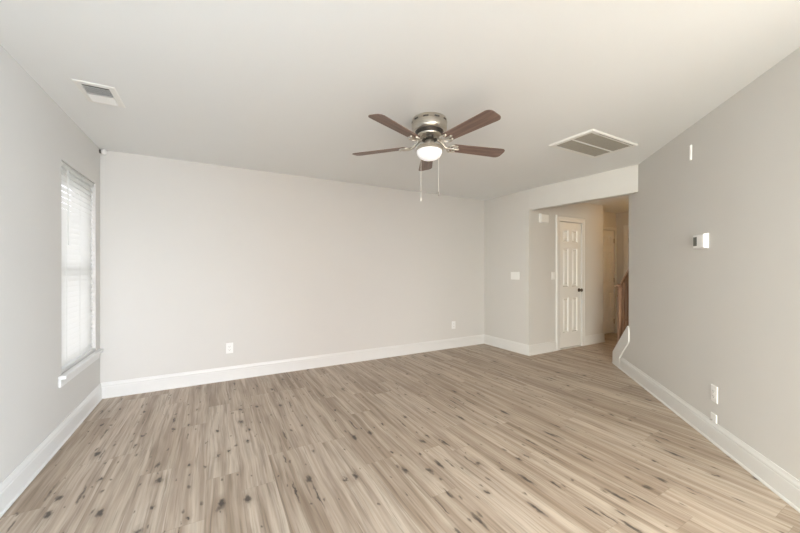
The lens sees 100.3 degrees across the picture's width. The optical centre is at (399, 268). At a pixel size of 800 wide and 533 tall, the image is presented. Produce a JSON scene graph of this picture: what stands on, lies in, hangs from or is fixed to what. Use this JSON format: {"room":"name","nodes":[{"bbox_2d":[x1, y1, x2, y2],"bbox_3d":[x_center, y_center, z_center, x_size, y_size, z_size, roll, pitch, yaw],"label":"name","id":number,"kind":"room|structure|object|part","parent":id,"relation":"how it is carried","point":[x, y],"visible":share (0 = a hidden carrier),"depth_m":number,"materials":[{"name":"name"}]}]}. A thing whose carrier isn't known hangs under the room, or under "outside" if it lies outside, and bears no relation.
{"room":"empty living room","nodes":[
{"label":"empty living room","id":0,"kind":"room"},
{"bbox_2d":[0,44,99,482],"bbox_3d":[-1.084,0.050,-0.212,0.160,2.440,8.207,0,0,-29],"label":"wall","id":1,"kind":"structure","parent":0,"point":[36,134],"depth_m":2.06,"materials":[{"name":"beige paint"}]},
{"bbox_2d":[0,383,101,517],"bbox_3d":[-1.005,1.194,-0.168,0.021,0.153,7.887,0,0,-29],"label":"baseboard","id":2,"kind":"structure","parent":1,"relation":"attached to","point":[18,480],"depth_m":2.14,"materials":[{"name":"white paint"}]},
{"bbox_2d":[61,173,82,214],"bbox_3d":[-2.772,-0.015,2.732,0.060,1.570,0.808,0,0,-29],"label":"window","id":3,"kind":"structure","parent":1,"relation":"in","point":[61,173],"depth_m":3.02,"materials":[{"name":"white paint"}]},
{"bbox_2d":[61,161,94,373],"bbox_3d":[-2.685,-0.015,2.780,0.065,1.567,0.796,0,0,-29],"label":"window blind","id":4,"kind":"object","parent":1,"relation":"attached to","point":[76,236],"visible":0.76,"depth_m":2.75,"materials":[{"name":"white plastic"}]},
{"bbox_3d":[-2.692,0.754,2.776,0.050,0.028,0.796,0,0,-29],"label":"rail","id":5,"kind":"part","parent":4,"relation":"part of","materials":[{"name":"white plastic"}]},
{"bbox_2d":[58,349,102,387],"bbox_3d":[-2.691,0.811,2.783,0.132,0.082,0.938,0,0,-29],"label":"window sill","id":6,"kind":"structure","parent":1,"relation":"attached to","point":[75,370],"depth_m":2.66,"materials":[{"name":"white paint"}]},
{"bbox_2d":[100,150,483,382],"bbox_3d":[-0.726,0.050,4.573,5.127,2.440,0.120,0,0,-29],"label":"wall","id":7,"kind":"structure","parent":0,"point":[196,259],"depth_m":4.01,"materials":[{"name":"beige paint"}]},
{"bbox_2d":[99,149,106,154],"bbox_3d":[-2.894,-1.142,3.256,0.054,0.055,0.055,0,0,-29],"label":"sensor","id":8,"kind":"object","parent":7,"relation":"attached to","point":[103,151],"visible":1,"depth_m":3.24,"materials":[{"name":"white plastic"}]},
{"bbox_2d":[226,343,232,353],"bbox_3d":[-1.949,0.905,3.817,0.074,0.120,0.008,0,0,-29],"label":"wall outlet","id":9,"kind":"object","parent":7,"relation":"attached to","point":[229,346],"visible":1,"depth_m":3.81,"materials":[{"name":"white plastic"}]},
{"bbox_2d":[101,334,483,398],"bbox_3d":[-0.742,1.194,4.483,5.012,0.153,0.021,0,0,-29],"label":"baseboard","id":10,"kind":"structure","parent":7,"relation":"attached to","point":[185,379],"depth_m":4.01,"materials":[{"name":"white paint"}]},
{"bbox_2d":[0,0,799,199],"bbox_3d":[2.454,-1.220,1.785,8.285,0.100,8.247,0,0,-29],"label":"ceiling","id":11,"kind":"structure","parent":0,"point":[290,87],"depth_m":1.99,"materials":[{"name":"paint"}]},
{"bbox_2d":[71,78,125,107],"bbox_3d":[-2.006,-1.163,2.239,0.208,0.014,0.314,0,0,-29],"label":"ceiling vent","id":12,"kind":"object","parent":11,"relation":"in","point":[93,92],"visible":1,"depth_m":2.21,"materials":[{"name":"white metal"}]},
{"bbox_2d":[352,110,504,200],"bbox_3d":[0.261,-0.842,2.592,1.260,0.655,1.237,0,0,-29],"label":"ceiling fan","id":13,"kind":"object","parent":11,"relation":"hanging from","point":[428,128],"visible":1,"depth_m":2.52,"materials":[{"name":"brown wood"}]},
{"bbox_3d":[-0.166,-0.968,2.755,0.470,0.030,0.130,0,0,19],"label":"blade","id":14,"kind":"part","parent":13,"relation":"part of","materials":[{"name":"brown wood"}]},
{"bbox_3d":[-0.025,-0.968,2.282,0.130,0.030,0.470,0,0,37],"label":"blade","id":15,"kind":"part","parent":13,"relation":"part of","materials":[{"name":"brown wood"}]},
{"bbox_3d":[0.240,-0.968,3.035,0.130,0.030,0.470,0,0,1],"label":"blade","id":16,"kind":"part","parent":13,"relation":"part of","materials":[{"name":"brown wood"}]},
{"bbox_3d":[0.230,-0.889,2.615,0.197,0.072,0.197,0,0,-29],"label":"glass globe","id":17,"kind":"part","parent":13,"relation":"part of","materials":[{"name":"white glass"}]},
{"bbox_3d":[0.292,-0.761,2.535,0.004,0.353,0.004,0,0,-29],"label":"pull chain","id":18,"kind":"part","parent":13,"relation":"part of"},
{"bbox_3d":[0.469,-0.968,2.270,0.130,0.030,0.470,0,0,-35],"label":"blade","id":19,"kind":"part","parent":13,"relation":"part of","materials":[{"name":"brown wood"}]},
{"bbox_3d":[0.632,-0.968,2.736,0.470,0.030,0.130,0,0,-17],"label":"blade","id":20,"kind":"part","parent":13,"relation":"part of","materials":[{"name":"brown wood"}]},
{"bbox_2d":[549,129,637,157],"bbox_3d":[1.817,-1.162,3.143,0.716,0.016,0.424,0,0,-29],"label":"ceiling vent","id":21,"kind":"object","parent":11,"relation":"in","point":[592,143],"visible":1,"depth_m":3.11,"materials":[{"name":"white metal"}]},
{"bbox_2d":[0,333,799,532],"bbox_3d":[2.454,1.320,1.785,8.285,0.100,8.247,0,0,-29],"label":"floor","id":22,"kind":"structure","parent":0,"point":[480,438],"depth_m":2.23,"materials":[{"name":"brown wood"}]},
{"bbox_2d":[484,165,637,344],"bbox_3d":[2.086,0.050,4.747,0.162,2.440,2.322,0,0,-32],"label":"wall pier","id":23,"kind":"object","parent":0,"point":[508,219],"visible":0.93,"depth_m":5.07,"materials":[{"name":"beige paint"}]},
{"bbox_2d":[484,334,528,355],"bbox_3d":[1.663,1.194,5.294,0.021,0.153,0.948,0,0,-29],"label":"baseboard","id":24,"kind":"object","parent":23,"relation":"attached to","point":[521,348],"visible":1,"depth_m":5.24,"materials":[{"name":"white paint"}]},
{"bbox_2d":[511,272,518,279],"bbox_3d":[1.764,0.105,5.126,0.008,0.116,0.166,0,0,-29],"label":"light switch","id":25,"kind":"object","parent":23,"relation":"attached to","point":[514,275],"visible":1,"depth_m":5.12,"materials":[{"name":"white plastic"}]},
{"bbox_2d":[534,203,602,343],"bbox_3d":[2.689,0.083,5.537,1.778,2.375,0.330,0,0,-29],"label":"wall","id":26,"kind":"structure","parent":0,"point":[544,233],"depth_m":5.19,"materials":[{"name":"beige paint"}]},
{"bbox_2d":[529,341,556,355],"bbox_3d":[2.154,1.194,5.037,0.629,0.153,0.021,0,0,-29],"label":"baseboard","id":27,"kind":"structure","parent":26,"relation":"attached to","point":[534,349],"depth_m":5.03,"materials":[{"name":"white paint"}]},
{"bbox_2d":[539,213,548,222],"bbox_3d":[2.171,-0.763,5.034,0.184,0.132,0.042,0,0,-29],"label":"door chime","id":28,"kind":"object","parent":26,"relation":"attached to","point":[543,218],"visible":1,"depth_m":5.01,"materials":[{"name":"white plastic"}]},
{"bbox_2d":[556,215,584,350],"bbox_3d":[2.754,0.215,5.372,0.744,2.110,0.020,0,0,-29],"label":"door frame","id":29,"kind":"structure","parent":26,"relation":"attached to","point":[559,218],"depth_m":5.32,"materials":[{"name":"white paint"}]},
{"bbox_2d":[560,345,581,349],"bbox_3d":[2.724,1.265,5.426,0.568,0.010,0.127,0,0,-29],"label":"trim","id":30,"kind":"structure","parent":26,"relation":"attached to","point":[576,345],"depth_m":5.37,"materials":[{"name":"white paint"}]},
{"bbox_2d":[560,222,582,347],"bbox_3d":[2.747,0.253,5.371,0.572,1.998,0.098,0,0,-29],"label":"door","id":31,"kind":"structure","parent":26,"relation":"in","point":[570,233],"depth_m":5.39,"materials":[{"name":"white paint"}]},
{"bbox_2d":[585,333,604,344],"bbox_3d":[3.324,1.194,5.690,0.562,0.153,0.021,0,0,-29],"label":"baseboard","id":32,"kind":"structure","parent":26,"relation":"attached to","point":[596,338],"depth_m":5.68,"materials":[{"name":"white paint"}]},
{"bbox_2d":[585,195,628,212],"bbox_3d":[3.535,-1.137,5.171,2.898,0.065,2.987,0,0,-29],"label":"ceiling","id":33,"kind":"structure","parent":0,"point":[618,204],"depth_m":5.73,"materials":[{"name":"paint"}]},
{"bbox_2d":[603,211,615,332],"bbox_3d":[3.752,0.083,6.385,1.135,2.375,0.115,0,0,-29],"label":"wall","id":34,"kind":"structure","parent":0,"point":[609,218],"depth_m":6.50,"materials":[{"name":"beige paint"}]},
{"bbox_2d":[603,230,614,333],"bbox_3d":[3.985,0.251,6.439,0.567,1.994,0.098,0,0,-29],"label":"door","id":35,"kind":"structure","parent":34,"relation":"in","point":[608,236],"depth_m":6.50,"materials":[{"name":"white paint"}]},
{"bbox_2d":[603,226,616,332],"bbox_3d":[3.981,0.229,6.435,0.683,2.082,0.020,0,0,-29],"label":"door frame","id":36,"kind":"structure","parent":34,"relation":"attached to","point":[604,228],"depth_m":6.58,"materials":[{"name":"white paint"}]},
{"bbox_2d":[616,211,628,283],"bbox_3d":[4.856,0.083,5.689,0.115,2.375,2.405,0,0,-29],"label":"wall","id":37,"kind":"structure","parent":0,"point":[622,218],"depth_m":6.54,"materials":[{"name":"beige paint"}]},
{"bbox_2d":[623,225,628,276],"bbox_3d":[4.540,0.215,6.118,0.020,2.110,0.838,0,0,-29],"label":"door frame","id":38,"kind":"structure","parent":37,"relation":"attached to","point":[626,227],"depth_m":6.45,"materials":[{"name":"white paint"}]},
{"bbox_2d":[621,47,799,480],"bbox_3d":[2.477,0.050,2.853,0.115,2.440,3.385,0,0,16],"label":"wall","id":39,"kind":"structure","parent":0,"point":[725,315],"depth_m":2.29,"materials":[{"name":"beige paint"}]},
{"bbox_2d":[612,326,629,366],"bbox_3d":[2.865,0.977,4.230,0.144,0.587,0.555,0,0,16],"label":"trim","id":40,"kind":"structure","parent":39,"relation":"attached to","point":[623,342],"depth_m":4.20,"materials":[{"name":"white paint"}]},
{"bbox_2d":[615,268,628,342],"bbox_3d":[2.870,0.502,4.229,0.117,1.209,0.492,0,0,16],"label":"stair railing","id":41,"kind":"object","parent":40,"relation":"on","point":[623,287],"visible":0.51,"depth_m":4.29,"materials":[{"name":"brown wood"}]},
{"bbox_3d":[2.921,0.648,4.410,0.117,0.916,0.117,0,0,16],"label":"newel post","id":42,"kind":"part","parent":41,"relation":"part of","materials":[{"name":"brown wood"}]},
{"bbox_3d":[2.859,0.070,4.191,0.062,0.345,0.412,0,0,16],"label":"handrail","id":43,"kind":"part","parent":41,"relation":"part of","materials":[{"name":"brown wood"}]},
{"bbox_2d":[689,145,691,160],"bbox_3d":[2.379,-0.952,2.736,0.010,0.124,0.022,0,0,16],"label":"wall sensor","id":44,"kind":"object","parent":39,"relation":"attached to","point":[690,146],"visible":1,"depth_m":2.73,"materials":[{"name":"white plastic"}]},
{"bbox_2d":[693,233,708,248],"bbox_3d":[2.325,-0.214,2.589,0.032,0.116,0.156,0,0,16],"label":"thermostat","id":45,"kind":"object","parent":39,"relation":"attached to","point":[700,241],"visible":1,"depth_m":2.55,"materials":[{"name":"white plastic"}]},
{"bbox_3d":[2.337,-0.214,2.585,0.008,0.116,0.156,0,0,16],"label":"wall plate","id":46,"kind":"part","parent":45,"relation":"part of","materials":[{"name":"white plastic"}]},
{"bbox_2d":[612,357,799,512],"bbox_3d":[2.412,1.194,2.874,0.021,0.153,3.409,0,0,16],"label":"baseboard","id":47,"kind":"structure","parent":39,"relation":"attached to","point":[783,484],"depth_m":2.30,"materials":[{"name":"white paint"}]},
{"bbox_2d":[710,412,716,422],"bbox_3d":[2.292,1.089,2.450,0.020,0.058,0.066,0,0,16],"label":"cable jack","id":48,"kind":"object","parent":39,"relation":"attached to","point":[713,416],"visible":1,"depth_m":2.44,"materials":[{"name":"white plastic"}]},
{"bbox_2d":[711,384,717,403],"bbox_3d":[2.297,0.913,2.443,0.008,0.120,0.074,0,0,16],"label":"wall outlet","id":49,"kind":"object","parent":39,"relation":"attached to","point":[714,390],"visible":1,"depth_m":2.44,"materials":[{"name":"white plastic"}]}
]}

